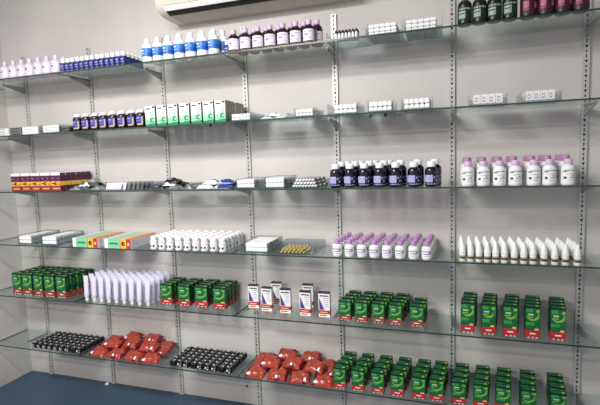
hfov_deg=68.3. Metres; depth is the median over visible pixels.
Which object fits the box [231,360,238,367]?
bottle
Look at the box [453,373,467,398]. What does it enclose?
carton
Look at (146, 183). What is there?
card
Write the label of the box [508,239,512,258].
bottle
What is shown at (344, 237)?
bottle
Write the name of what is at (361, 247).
bottle
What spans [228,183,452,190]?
glass shelf
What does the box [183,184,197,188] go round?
sachet
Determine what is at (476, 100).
carton
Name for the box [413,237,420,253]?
bottle
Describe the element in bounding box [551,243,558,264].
bottle
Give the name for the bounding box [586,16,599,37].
shelf bracket
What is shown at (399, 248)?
bottle
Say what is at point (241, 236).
bottle
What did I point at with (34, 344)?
jar
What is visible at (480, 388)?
carton
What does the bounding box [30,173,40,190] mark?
carton
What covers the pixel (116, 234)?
carton
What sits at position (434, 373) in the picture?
carton
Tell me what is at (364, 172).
bottle
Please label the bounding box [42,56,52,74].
lotion bottle
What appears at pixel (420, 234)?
bottle
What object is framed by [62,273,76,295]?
carton
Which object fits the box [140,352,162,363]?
packet
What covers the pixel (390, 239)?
bottle
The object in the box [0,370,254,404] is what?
floor
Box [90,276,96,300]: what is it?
tube
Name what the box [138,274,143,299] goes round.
tube
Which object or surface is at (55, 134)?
glass shelf
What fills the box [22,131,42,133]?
carton
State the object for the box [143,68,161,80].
shelf bracket
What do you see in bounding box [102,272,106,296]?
tube
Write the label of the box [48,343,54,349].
jar
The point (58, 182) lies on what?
carton
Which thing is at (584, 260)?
shelf bracket
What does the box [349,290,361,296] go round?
carton
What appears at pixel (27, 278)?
carton
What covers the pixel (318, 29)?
syrup bottle
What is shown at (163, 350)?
packet
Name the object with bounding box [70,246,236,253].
glass shelf
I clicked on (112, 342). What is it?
packet
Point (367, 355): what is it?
carton
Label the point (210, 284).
carton
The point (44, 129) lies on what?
strip
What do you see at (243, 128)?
shelf bracket
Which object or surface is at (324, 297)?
carton
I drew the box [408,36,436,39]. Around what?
strip
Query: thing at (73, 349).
jar
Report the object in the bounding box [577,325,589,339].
shelf bracket
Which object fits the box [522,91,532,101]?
carton
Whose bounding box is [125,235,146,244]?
carton
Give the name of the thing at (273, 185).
strip
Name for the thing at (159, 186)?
sachet
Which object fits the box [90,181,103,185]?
sachet
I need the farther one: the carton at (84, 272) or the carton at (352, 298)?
the carton at (84, 272)
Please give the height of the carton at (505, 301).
0.151 m
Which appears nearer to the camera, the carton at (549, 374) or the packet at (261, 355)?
the carton at (549, 374)
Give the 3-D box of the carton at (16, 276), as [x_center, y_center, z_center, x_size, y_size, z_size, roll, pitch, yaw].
[-1.953,0.559,3.071,0.085,0.147,0.033,0,6,19]
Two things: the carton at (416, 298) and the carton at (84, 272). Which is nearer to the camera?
the carton at (416, 298)
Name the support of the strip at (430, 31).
in the display tray
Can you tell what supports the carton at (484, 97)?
in the display tray at (505, 97)
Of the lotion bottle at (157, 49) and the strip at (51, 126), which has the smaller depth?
the lotion bottle at (157, 49)
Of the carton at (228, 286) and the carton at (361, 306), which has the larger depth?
the carton at (228, 286)
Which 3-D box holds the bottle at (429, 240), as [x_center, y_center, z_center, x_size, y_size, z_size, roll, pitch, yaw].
[0.640,0.228,2.207,0.049,0.088,0.050,0,6,20]
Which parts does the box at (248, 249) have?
vial strip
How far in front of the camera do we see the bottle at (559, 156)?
2.04 m
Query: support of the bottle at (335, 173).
on the glass shelf at (443, 185)
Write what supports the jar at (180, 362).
on the glass shelf at (102, 342)
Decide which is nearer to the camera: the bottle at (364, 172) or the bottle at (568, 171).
the bottle at (568, 171)
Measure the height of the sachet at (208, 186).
0.027 m
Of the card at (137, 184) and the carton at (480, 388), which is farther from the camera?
the card at (137, 184)
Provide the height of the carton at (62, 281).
0.147 m
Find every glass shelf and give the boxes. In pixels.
[0,73,54,89]
[0,132,73,139]
[0,189,66,192]
[0,236,69,247]
[0,286,73,302]
[0,329,100,356]
[55,53,228,80]
[60,122,234,134]
[65,188,227,191]
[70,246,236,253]
[74,295,248,316]
[79,342,250,377]
[221,25,452,63]
[225,107,452,125]
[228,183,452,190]
[231,246,452,262]
[234,305,451,335]
[237,356,443,404]
[452,181,599,187]
[452,257,599,268]
[452,328,599,348]
[453,8,599,26]
[453,97,599,113]
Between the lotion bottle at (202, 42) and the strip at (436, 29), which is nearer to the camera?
the strip at (436, 29)
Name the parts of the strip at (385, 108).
vial strip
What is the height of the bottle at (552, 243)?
0.096 m
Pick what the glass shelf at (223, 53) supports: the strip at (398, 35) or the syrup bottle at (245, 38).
the syrup bottle at (245, 38)
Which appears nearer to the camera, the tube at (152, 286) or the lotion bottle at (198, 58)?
the lotion bottle at (198, 58)
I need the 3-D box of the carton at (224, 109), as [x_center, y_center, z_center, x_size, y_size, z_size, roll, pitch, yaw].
[-0.418,-0.503,2.455,0.065,0.117,0.111,0,6,18]
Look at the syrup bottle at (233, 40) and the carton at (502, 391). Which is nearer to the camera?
the carton at (502, 391)
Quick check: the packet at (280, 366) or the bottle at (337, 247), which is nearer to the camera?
the bottle at (337, 247)
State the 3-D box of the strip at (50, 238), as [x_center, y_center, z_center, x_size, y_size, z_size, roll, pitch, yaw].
[-1.643,0.237,2.909,0.118,0.025,0.026,0,6,18]
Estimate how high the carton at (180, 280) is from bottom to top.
0.125 m
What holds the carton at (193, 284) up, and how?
on the glass shelf at (89, 295)
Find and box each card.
[106,183,121,189]
[116,182,131,188]
[121,182,126,189]
[130,182,135,188]
[134,181,148,187]
[135,182,139,188]
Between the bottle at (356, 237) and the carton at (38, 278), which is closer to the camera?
the bottle at (356, 237)
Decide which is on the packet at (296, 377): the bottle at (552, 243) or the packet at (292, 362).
the packet at (292, 362)
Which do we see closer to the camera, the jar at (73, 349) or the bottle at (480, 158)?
the bottle at (480, 158)
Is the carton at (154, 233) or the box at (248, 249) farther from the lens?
the carton at (154, 233)
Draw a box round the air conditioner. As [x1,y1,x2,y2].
[155,0,351,25]
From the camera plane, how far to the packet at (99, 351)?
2.87 m
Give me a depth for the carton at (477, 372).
2.25 m
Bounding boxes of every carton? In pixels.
[10,127,21,130]
[10,130,22,132]
[10,173,21,191]
[11,272,24,293]
[20,173,30,190]
[21,272,34,294]
[22,126,42,129]
[22,129,42,131]
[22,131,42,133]
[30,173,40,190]
[33,273,44,295]
[40,173,50,190]
[43,274,56,296]
[50,172,65,190]
[55,274,70,297]
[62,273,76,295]
[65,172,71,189]
[68,271,82,293]
[70,172,76,186]
[72,237,100,247]
[74,269,87,291]
[75,171,85,181]
[76,171,81,186]
[79,236,104,246]
[80,268,92,289]
[86,171,90,182]
[88,234,114,236]
[92,233,118,235]
[104,238,133,248]
[110,237,137,247]
[113,236,140,245]
[118,235,143,245]
[122,234,150,243]
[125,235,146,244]
[126,233,152,239]
[129,232,155,234]
[145,105,156,126]
[156,105,167,125]
[160,283,174,303]
[165,281,178,301]
[167,104,179,124]
[168,279,181,283]
[173,277,185,281]
[177,284,192,305]
[179,103,191,123]
[181,282,195,302]
[185,280,198,284]
[189,278,202,283]
[190,102,202,123]
[194,285,209,306]
[199,283,212,304]
[202,101,214,122]
[203,281,216,286]
[206,279,219,284]
[213,286,227,308]
[214,100,234,121]
[216,284,231,305]
[220,282,234,303]
[224,280,238,301]
[234,102,243,113]
[248,284,259,307]
[261,286,273,311]
[271,281,281,304]
[279,288,291,312]
[299,290,311,315]
[302,283,313,307]
[318,291,330,317]
[333,364,346,388]
[337,360,349,383]
[338,299,351,320]
[341,355,353,377]
[342,296,354,316]
[344,351,356,366]
[345,293,357,299]
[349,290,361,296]
[351,367,364,390]
[354,300,367,321]
[355,362,368,385]
[358,297,370,317]
[359,357,371,380]
[361,294,373,314]
[362,353,374,368]
[364,291,375,300]
[371,301,384,322]
[371,369,384,393]
[374,364,387,387]
[375,298,387,319]
[377,295,389,315]
[377,359,390,382]
[380,292,392,301]
[380,355,392,370]
[389,302,401,324]
[390,371,404,396]
[391,299,404,320]
[394,296,407,316]
[394,366,407,390]
[396,361,409,384]
[397,293,409,313]
[399,357,411,379]
[410,304,423,326]
[412,373,425,398]
[413,300,425,322]
[414,297,427,318]
[414,368,427,392]
[416,363,428,387]
[418,358,430,381]
[430,375,443,401]
[432,370,444,395]
[433,365,446,389]
[435,360,447,384]
[451,378,465,404]
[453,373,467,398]
[455,367,468,392]
[456,362,468,369]
[461,297,474,324]
[461,300,474,332]
[463,294,476,325]
[464,292,476,295]
[472,95,480,105]
[473,380,487,404]
[475,370,489,377]
[475,375,488,401]
[476,365,489,388]
[481,94,487,104]
[481,301,495,334]
[482,298,496,303]
[483,295,496,327]
[484,293,497,301]
[488,94,494,104]
[495,93,502,103]
[495,383,510,404]
[496,372,510,380]
[496,377,510,385]
[497,367,511,373]
[502,303,517,336]
[504,297,518,328]
[504,300,518,315]
[505,294,518,297]
[519,380,535,402]
[519,386,536,404]
[520,369,534,375]
[520,374,535,384]
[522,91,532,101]
[524,304,539,337]
[525,295,539,299]
[525,298,540,303]
[525,301,540,315]
[533,90,539,101]
[540,90,547,100]
[546,372,562,393]
[547,377,563,400]
[548,89,554,100]
[548,299,564,323]
[548,302,565,332]
[548,383,565,404]
[549,296,564,300]
[549,305,565,340]
[549,389,566,404]
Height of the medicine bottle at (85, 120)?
0.104 m
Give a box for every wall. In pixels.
[0,0,599,404]
[0,40,31,386]
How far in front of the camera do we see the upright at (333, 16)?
2.53 m
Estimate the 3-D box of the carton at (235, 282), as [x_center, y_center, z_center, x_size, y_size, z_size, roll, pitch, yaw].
[-0.431,0.550,2.760,0.083,0.125,0.031,0,6,20]
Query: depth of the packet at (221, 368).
2.58 m
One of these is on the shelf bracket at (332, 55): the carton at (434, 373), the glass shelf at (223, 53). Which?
the glass shelf at (223, 53)
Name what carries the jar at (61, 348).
on the glass shelf at (26, 329)
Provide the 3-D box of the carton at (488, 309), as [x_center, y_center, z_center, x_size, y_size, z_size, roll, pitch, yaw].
[0.905,0.555,2.125,0.063,0.151,0.033,0,6,16]
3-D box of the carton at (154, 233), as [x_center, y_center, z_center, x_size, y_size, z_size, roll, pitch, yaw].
[-1.046,0.228,2.934,0.196,0.056,0.031,0,6,18]
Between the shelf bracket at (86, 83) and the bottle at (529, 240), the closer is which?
the bottle at (529, 240)
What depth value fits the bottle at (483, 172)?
2.02 m
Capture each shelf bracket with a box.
[2,84,24,93]
[7,138,29,145]
[16,193,34,195]
[27,332,47,341]
[69,76,89,87]
[73,134,93,141]
[80,192,98,195]
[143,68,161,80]
[148,130,165,137]
[152,191,168,194]
[163,348,178,359]
[230,58,244,71]
[233,124,246,133]
[325,47,334,62]
[328,118,335,128]
[333,309,338,318]
[451,33,453,51]
[575,394,582,404]
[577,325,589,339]
[581,255,592,264]
[582,187,592,192]
[584,102,596,115]
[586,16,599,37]
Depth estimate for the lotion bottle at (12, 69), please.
2.83 m
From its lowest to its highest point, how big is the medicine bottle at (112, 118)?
0.104 m
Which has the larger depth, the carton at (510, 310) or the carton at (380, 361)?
the carton at (380, 361)
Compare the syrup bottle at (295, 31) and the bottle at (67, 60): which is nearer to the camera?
the syrup bottle at (295, 31)
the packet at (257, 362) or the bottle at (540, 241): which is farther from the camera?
the packet at (257, 362)
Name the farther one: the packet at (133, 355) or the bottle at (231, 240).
the packet at (133, 355)
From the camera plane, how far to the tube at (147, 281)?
2.70 m
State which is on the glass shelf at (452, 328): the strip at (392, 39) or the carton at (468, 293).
the carton at (468, 293)
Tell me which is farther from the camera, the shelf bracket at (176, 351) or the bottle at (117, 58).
the shelf bracket at (176, 351)
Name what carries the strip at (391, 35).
in the display tray at (403, 27)
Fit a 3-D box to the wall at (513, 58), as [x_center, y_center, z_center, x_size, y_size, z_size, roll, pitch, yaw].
[0.184,-0.134,2.593,5.035,2.880,0.100,0,6,18]
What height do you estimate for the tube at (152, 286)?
0.164 m
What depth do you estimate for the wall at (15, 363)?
3.25 m
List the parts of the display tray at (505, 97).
panel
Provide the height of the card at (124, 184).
0.043 m
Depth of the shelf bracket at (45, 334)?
3.25 m
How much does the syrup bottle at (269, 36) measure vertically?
0.119 m
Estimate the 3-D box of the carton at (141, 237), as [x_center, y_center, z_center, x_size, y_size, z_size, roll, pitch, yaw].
[-1.085,0.241,2.811,0.196,0.056,0.031,0,6,18]
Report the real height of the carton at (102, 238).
0.056 m
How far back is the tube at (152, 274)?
2.86 m
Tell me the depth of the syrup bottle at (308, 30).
2.21 m
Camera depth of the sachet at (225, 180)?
2.54 m
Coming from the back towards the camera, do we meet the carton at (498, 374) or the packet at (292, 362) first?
the packet at (292, 362)
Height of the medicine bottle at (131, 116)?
0.104 m
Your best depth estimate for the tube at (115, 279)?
2.78 m
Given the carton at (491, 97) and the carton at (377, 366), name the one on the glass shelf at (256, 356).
the carton at (377, 366)
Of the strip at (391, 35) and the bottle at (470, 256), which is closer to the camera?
the bottle at (470, 256)
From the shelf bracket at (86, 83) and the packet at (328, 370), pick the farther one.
the shelf bracket at (86, 83)
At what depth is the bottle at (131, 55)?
2.63 m
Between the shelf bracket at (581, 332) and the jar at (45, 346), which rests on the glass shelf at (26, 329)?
the jar at (45, 346)
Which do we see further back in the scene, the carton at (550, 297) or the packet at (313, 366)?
the packet at (313, 366)
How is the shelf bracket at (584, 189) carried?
attached to the upright at (586, 16)
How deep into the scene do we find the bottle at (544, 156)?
2.00 m
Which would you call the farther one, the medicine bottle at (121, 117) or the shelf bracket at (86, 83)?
the shelf bracket at (86, 83)
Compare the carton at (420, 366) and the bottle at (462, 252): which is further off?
the carton at (420, 366)
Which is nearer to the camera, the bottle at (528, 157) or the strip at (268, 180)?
the bottle at (528, 157)
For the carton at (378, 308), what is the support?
on the glass shelf at (247, 305)
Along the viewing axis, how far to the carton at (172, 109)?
2.50 m
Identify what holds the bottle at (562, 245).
on the glass shelf at (452, 257)
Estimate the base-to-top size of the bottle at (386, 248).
0.088 m
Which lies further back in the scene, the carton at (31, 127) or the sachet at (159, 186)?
the carton at (31, 127)
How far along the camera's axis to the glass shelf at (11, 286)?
2.96 m
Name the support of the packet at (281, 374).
on the glass shelf at (256, 356)
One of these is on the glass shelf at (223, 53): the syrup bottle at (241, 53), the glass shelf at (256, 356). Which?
the syrup bottle at (241, 53)
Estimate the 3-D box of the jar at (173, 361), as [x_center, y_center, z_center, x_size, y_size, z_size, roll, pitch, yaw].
[-0.770,0.976,2.697,0.043,0.036,0.036,0,6,16]
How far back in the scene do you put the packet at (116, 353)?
2.83 m
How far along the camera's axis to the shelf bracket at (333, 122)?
2.42 m
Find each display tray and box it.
[66,184,152,190]
[289,179,329,187]
[370,20,405,43]
[393,99,396,110]
[401,95,433,109]
[467,94,506,105]
[516,92,521,102]
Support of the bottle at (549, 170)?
on the glass shelf at (577, 183)
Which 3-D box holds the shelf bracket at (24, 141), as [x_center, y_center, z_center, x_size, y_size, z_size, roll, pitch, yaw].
[-1.977,-0.427,3.110,0.012,0.051,0.168,0,6,18]
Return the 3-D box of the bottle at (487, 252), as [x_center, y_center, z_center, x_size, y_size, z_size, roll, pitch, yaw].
[0.875,0.230,2.063,0.031,0.096,0.030,0,6,17]
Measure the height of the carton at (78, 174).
0.118 m
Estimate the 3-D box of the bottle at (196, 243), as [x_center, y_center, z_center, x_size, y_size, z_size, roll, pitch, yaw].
[-0.601,0.239,2.556,0.046,0.080,0.045,0,6,18]
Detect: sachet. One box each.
[70,185,82,189]
[79,181,91,185]
[80,185,92,189]
[86,177,100,181]
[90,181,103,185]
[90,185,105,189]
[152,185,167,188]
[162,182,177,185]
[164,177,181,181]
[167,185,183,188]
[176,181,189,184]
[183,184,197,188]
[196,184,215,188]
[203,179,223,183]
[213,183,235,188]
[218,179,236,182]
[261,116,273,118]
[269,113,281,116]
[275,115,287,117]
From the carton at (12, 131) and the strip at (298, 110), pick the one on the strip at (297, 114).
the strip at (298, 110)
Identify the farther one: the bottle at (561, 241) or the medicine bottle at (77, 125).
the medicine bottle at (77, 125)
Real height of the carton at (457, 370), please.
0.113 m
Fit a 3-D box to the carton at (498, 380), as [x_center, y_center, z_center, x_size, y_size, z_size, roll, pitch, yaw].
[1.003,0.929,2.183,0.067,0.113,0.035,0,6,21]
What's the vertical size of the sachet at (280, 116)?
0.019 m
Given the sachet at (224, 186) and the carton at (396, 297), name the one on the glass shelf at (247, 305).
the carton at (396, 297)
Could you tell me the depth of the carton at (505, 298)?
2.16 m
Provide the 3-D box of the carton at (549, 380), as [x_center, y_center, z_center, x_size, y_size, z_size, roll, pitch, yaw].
[1.250,0.923,2.165,0.067,0.113,0.035,0,6,18]
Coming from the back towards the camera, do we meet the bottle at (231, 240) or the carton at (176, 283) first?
the carton at (176, 283)
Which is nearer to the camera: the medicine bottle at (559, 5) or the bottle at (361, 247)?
the medicine bottle at (559, 5)
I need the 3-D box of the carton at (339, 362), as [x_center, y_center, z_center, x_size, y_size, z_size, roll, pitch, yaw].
[0.239,0.930,2.432,0.067,0.113,0.035,0,6,19]
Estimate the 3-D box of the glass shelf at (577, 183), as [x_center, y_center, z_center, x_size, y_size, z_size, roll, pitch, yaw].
[1.312,-0.085,2.014,1.168,0.008,0.280,0,6,18]
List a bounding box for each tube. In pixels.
[83,275,89,300]
[89,274,93,298]
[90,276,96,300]
[96,274,100,298]
[97,276,103,301]
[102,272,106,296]
[103,274,108,299]
[105,277,111,302]
[109,272,113,296]
[110,275,115,299]
[112,277,118,302]
[118,275,122,300]
[120,278,126,303]
[125,276,130,301]
[128,278,134,304]
[133,276,138,301]
[136,279,141,304]
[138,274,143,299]
[141,277,146,302]
[144,279,150,305]
[149,277,155,303]
[151,273,155,297]
[154,275,159,300]
[158,273,163,282]
[163,271,168,282]
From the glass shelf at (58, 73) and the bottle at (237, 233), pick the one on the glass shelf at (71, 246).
the bottle at (237, 233)
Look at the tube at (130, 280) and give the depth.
2.74 m
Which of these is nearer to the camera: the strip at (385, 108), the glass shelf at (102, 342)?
the strip at (385, 108)
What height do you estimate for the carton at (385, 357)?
0.113 m
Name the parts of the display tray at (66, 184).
panel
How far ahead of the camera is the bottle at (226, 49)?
2.40 m
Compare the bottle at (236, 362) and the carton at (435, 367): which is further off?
the bottle at (236, 362)
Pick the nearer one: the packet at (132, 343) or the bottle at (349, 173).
the bottle at (349, 173)
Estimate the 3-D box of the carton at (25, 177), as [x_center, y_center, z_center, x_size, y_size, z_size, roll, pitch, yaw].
[-1.786,-0.133,2.906,0.081,0.118,0.041,0,6,18]
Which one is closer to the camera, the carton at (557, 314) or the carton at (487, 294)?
the carton at (557, 314)
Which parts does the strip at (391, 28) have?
vial strip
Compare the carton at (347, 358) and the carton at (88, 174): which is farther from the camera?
the carton at (88, 174)
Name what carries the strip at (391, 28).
on the strip at (389, 31)
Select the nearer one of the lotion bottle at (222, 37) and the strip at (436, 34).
the strip at (436, 34)
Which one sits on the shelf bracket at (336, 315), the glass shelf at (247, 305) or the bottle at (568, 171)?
the glass shelf at (247, 305)
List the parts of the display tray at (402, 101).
panel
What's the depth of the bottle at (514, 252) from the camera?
2.02 m
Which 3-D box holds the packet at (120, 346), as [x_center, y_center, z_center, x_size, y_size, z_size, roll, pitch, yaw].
[-1.173,0.961,2.945,0.118,0.045,0.085,1,6,26]
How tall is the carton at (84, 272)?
0.147 m
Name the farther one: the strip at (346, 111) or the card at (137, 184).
the card at (137, 184)
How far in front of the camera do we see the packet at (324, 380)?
2.40 m
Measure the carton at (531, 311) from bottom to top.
0.151 m
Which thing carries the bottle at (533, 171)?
on the glass shelf at (577, 183)
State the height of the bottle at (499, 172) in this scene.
0.115 m
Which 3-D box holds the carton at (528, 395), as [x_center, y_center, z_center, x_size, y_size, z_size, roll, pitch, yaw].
[1.080,0.935,2.094,0.067,0.113,0.035,0,6,17]
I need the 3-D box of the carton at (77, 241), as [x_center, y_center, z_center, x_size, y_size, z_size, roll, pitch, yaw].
[-1.351,0.252,2.797,0.196,0.056,0.031,0,6,19]
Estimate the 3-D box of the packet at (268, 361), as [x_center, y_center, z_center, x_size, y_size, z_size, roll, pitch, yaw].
[-0.169,0.922,2.572,0.118,0.044,0.086,0,6,18]
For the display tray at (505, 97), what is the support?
on the glass shelf at (584, 101)
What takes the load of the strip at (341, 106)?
on the strip at (346, 111)
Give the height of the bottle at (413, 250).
0.088 m
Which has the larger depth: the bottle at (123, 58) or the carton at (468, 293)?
the bottle at (123, 58)
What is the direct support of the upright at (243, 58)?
attached to the wall at (513, 58)
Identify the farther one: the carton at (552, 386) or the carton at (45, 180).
the carton at (45, 180)
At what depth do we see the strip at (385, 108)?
2.16 m
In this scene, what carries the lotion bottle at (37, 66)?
on the glass shelf
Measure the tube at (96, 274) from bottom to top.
0.164 m
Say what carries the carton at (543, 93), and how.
in the display tray at (518, 98)
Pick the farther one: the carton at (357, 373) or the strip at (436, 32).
the carton at (357, 373)
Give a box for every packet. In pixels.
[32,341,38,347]
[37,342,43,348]
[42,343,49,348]
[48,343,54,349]
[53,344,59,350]
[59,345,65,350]
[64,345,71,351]
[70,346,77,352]
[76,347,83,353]
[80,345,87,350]
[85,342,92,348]
[89,345,110,357]
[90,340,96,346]
[102,337,124,347]
[105,348,128,359]
[106,335,123,340]
[118,342,130,350]
[122,338,143,348]
[123,331,144,340]
[123,350,144,362]
[137,341,160,352]
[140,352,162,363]
[143,333,163,342]
[155,346,169,357]
[160,340,177,351]
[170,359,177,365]
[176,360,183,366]
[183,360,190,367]
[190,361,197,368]
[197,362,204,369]
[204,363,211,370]
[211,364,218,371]
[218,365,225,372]
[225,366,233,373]
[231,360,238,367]
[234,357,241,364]
[244,365,268,379]
[253,359,269,371]
[257,352,276,358]
[259,355,282,368]
[266,368,289,381]
[278,348,298,359]
[278,361,291,373]
[282,356,305,370]
[288,371,311,384]
[302,351,322,362]
[303,359,327,374]
[311,373,333,388]
[314,366,332,376]
[320,359,336,366]
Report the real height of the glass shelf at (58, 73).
0.008 m
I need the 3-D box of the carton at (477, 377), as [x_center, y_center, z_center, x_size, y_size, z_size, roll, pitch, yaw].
[0.910,0.929,2.213,0.067,0.113,0.035,0,6,21]
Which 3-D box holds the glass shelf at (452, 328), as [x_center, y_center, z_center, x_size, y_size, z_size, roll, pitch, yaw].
[1.336,0.625,2.084,1.168,0.008,0.280,0,6,18]
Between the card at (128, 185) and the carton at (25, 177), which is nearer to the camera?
the card at (128, 185)
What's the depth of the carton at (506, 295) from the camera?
2.21 m
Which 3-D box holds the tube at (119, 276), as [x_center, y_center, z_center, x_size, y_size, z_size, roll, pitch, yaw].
[-1.143,0.547,2.830,0.031,0.164,0.031,-5,6,-27]
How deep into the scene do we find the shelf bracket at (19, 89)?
3.09 m
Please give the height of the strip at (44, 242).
0.025 m
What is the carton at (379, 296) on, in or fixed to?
on the glass shelf at (247, 305)
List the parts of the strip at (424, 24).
vial strip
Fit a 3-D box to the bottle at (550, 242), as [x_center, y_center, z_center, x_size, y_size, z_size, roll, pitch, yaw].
[1.164,0.222,2.050,0.031,0.096,0.030,0,6,18]
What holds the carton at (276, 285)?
on the glass shelf at (247, 305)
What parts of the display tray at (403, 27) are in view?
panel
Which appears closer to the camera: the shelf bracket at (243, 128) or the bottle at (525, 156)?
the bottle at (525, 156)
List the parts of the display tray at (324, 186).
panel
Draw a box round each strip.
[19,236,33,239]
[20,240,33,243]
[42,236,58,240]
[43,125,61,127]
[43,127,61,130]
[43,130,61,132]
[43,240,58,244]
[232,113,251,117]
[232,117,251,120]
[237,180,255,183]
[237,184,255,187]
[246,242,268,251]
[266,178,284,182]
[266,183,284,187]
[295,108,313,112]
[296,112,313,116]
[334,103,356,109]
[335,108,357,113]
[368,22,396,32]
[369,30,396,37]
[369,100,391,111]
[370,34,397,38]
[371,36,397,39]
[372,35,398,41]
[373,38,399,43]
[373,39,398,42]
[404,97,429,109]
[406,17,435,28]
[406,25,435,32]
[407,29,436,34]
[407,31,436,35]
[408,32,436,37]
[408,34,436,38]
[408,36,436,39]
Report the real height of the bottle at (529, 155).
0.132 m
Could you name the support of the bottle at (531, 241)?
on the glass shelf at (452, 257)
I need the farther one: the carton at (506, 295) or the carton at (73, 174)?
the carton at (73, 174)
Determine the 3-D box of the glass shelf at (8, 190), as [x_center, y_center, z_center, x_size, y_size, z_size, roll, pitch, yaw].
[-1.804,-0.082,3.032,0.772,0.008,0.280,0,6,18]
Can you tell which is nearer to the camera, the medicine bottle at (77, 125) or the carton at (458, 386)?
the carton at (458, 386)
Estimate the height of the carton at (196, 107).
0.117 m
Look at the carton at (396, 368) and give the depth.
2.31 m
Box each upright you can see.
[20,57,53,373]
[85,48,115,383]
[159,38,183,393]
[240,26,261,404]
[331,14,345,404]
[449,0,454,404]
[572,0,591,393]
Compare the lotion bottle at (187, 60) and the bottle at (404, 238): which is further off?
the lotion bottle at (187, 60)
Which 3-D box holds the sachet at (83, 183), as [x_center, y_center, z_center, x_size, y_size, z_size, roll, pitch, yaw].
[-1.376,-0.123,2.834,0.075,0.032,0.060,-3,6,-12]
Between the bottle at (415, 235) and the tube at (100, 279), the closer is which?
the bottle at (415, 235)
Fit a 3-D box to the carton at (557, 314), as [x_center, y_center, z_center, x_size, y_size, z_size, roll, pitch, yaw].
[1.186,0.555,2.035,0.063,0.151,0.033,0,6,20]
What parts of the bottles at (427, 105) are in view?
vial strip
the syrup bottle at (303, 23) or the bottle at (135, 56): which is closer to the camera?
the syrup bottle at (303, 23)
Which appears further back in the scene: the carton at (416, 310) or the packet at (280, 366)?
the packet at (280, 366)
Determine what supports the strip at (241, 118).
in the display tray
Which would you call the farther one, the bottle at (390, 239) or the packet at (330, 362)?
the packet at (330, 362)
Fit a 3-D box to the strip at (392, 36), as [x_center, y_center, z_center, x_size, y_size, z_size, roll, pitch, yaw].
[0.416,-0.820,2.184,0.133,0.017,0.026,0,6,18]
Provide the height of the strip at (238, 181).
0.022 m
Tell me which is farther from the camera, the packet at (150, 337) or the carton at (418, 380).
the packet at (150, 337)
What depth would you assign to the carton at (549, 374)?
2.21 m
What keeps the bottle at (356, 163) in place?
on the glass shelf at (443, 185)
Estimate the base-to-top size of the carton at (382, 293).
0.105 m
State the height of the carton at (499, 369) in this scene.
0.113 m
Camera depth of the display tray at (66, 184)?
2.73 m
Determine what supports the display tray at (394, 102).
on the glass shelf at (444, 110)
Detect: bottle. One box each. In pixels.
[0,62,10,79]
[8,60,19,78]
[16,59,27,77]
[24,58,35,76]
[33,57,43,75]
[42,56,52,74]
[50,55,61,73]
[60,59,66,72]
[65,58,69,70]
[69,58,75,71]
[73,114,81,130]
[74,57,79,69]
[79,56,84,70]
[81,113,90,130]
[84,56,88,68]
[89,55,94,67]
[90,113,99,129]
[94,54,100,68]
[99,54,104,66]
[99,112,108,129]
[104,53,110,67]
[108,111,117,128]
[109,52,114,65]
[115,52,120,64]
[117,111,127,127]
[120,51,126,65]
[126,52,131,66]
[127,110,136,127]
[130,54,135,67]
[134,55,139,68]
[136,109,145,126]
[138,56,143,69]
[142,38,153,63]
[150,235,157,249]
[152,37,163,62]
[153,39,163,65]
[158,236,165,249]
[162,35,174,61]
[166,236,173,249]
[173,36,184,62]
[174,34,185,59]
[175,236,182,250]
[183,236,191,250]
[185,32,196,58]
[185,35,195,61]
[192,236,199,250]
[196,31,208,57]
[196,33,206,60]
[201,237,208,251]
[207,31,217,59]
[208,29,219,55]
[210,237,217,251]
[218,30,227,57]
[219,237,226,251]
[223,236,229,249]
[224,40,230,55]
[226,234,233,248]
[228,29,239,53]
[231,233,236,246]
[234,232,240,245]
[236,231,242,243]
[238,29,248,55]
[240,28,250,52]
[249,28,259,53]
[252,26,263,50]
[262,26,271,52]
[264,24,275,49]
[274,25,284,51]
[277,23,288,47]
[286,23,296,49]
[290,21,301,46]
[299,21,309,48]
[303,19,314,44]
[312,19,322,46]
[330,164,341,187]
[333,239,341,256]
[338,162,345,186]
[338,237,344,253]
[341,235,346,243]
[344,163,355,187]
[345,239,353,256]
[349,237,356,254]
[351,161,360,186]
[352,235,358,244]
[357,239,366,257]
[358,163,369,187]
[362,238,368,254]
[366,161,374,186]
[369,240,378,257]
[374,163,385,186]
[374,238,380,255]
[376,236,383,252]
[380,160,389,185]
[382,240,391,258]
[387,238,393,255]
[388,236,395,253]
[389,162,401,186]
[395,240,404,258]
[397,160,406,185]
[399,238,406,255]
[401,237,408,253]
[407,162,419,186]
[408,241,418,259]
[410,239,419,255]
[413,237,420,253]
[414,159,423,185]
[415,235,422,251]
[416,233,423,244]
[422,241,431,259]
[423,239,432,256]
[425,161,437,186]
[426,237,433,254]
[431,159,440,185]
[457,0,471,27]
[459,241,465,261]
[461,158,472,170]
[461,161,473,185]
[467,241,473,261]
[472,0,486,25]
[475,241,481,261]
[476,157,487,184]
[477,161,489,185]
[484,242,490,262]
[487,0,501,23]
[491,157,503,184]
[492,242,498,262]
[493,160,505,185]
[501,242,507,262]
[502,0,517,22]
[506,156,516,184]
[508,160,521,185]
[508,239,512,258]
[511,242,517,263]
[518,241,523,261]
[520,0,536,20]
[520,243,526,263]
[521,155,529,182]
[523,156,526,183]
[524,156,534,184]
[526,159,540,185]
[527,240,530,259]
[528,241,532,261]
[529,243,536,263]
[537,0,553,18]
[537,240,541,259]
[538,155,542,166]
[538,241,542,261]
[540,155,550,183]
[540,243,547,264]
[542,159,556,184]
[547,240,551,260]
[549,242,553,262]
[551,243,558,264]
[554,0,571,16]
[555,155,561,182]
[558,155,569,183]
[558,240,562,256]
[559,242,564,262]
[560,158,575,184]
[561,244,568,265]
[569,241,573,261]
[571,242,576,263]
[572,0,589,14]
[573,244,580,265]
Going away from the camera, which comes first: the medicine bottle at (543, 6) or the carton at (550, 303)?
the medicine bottle at (543, 6)

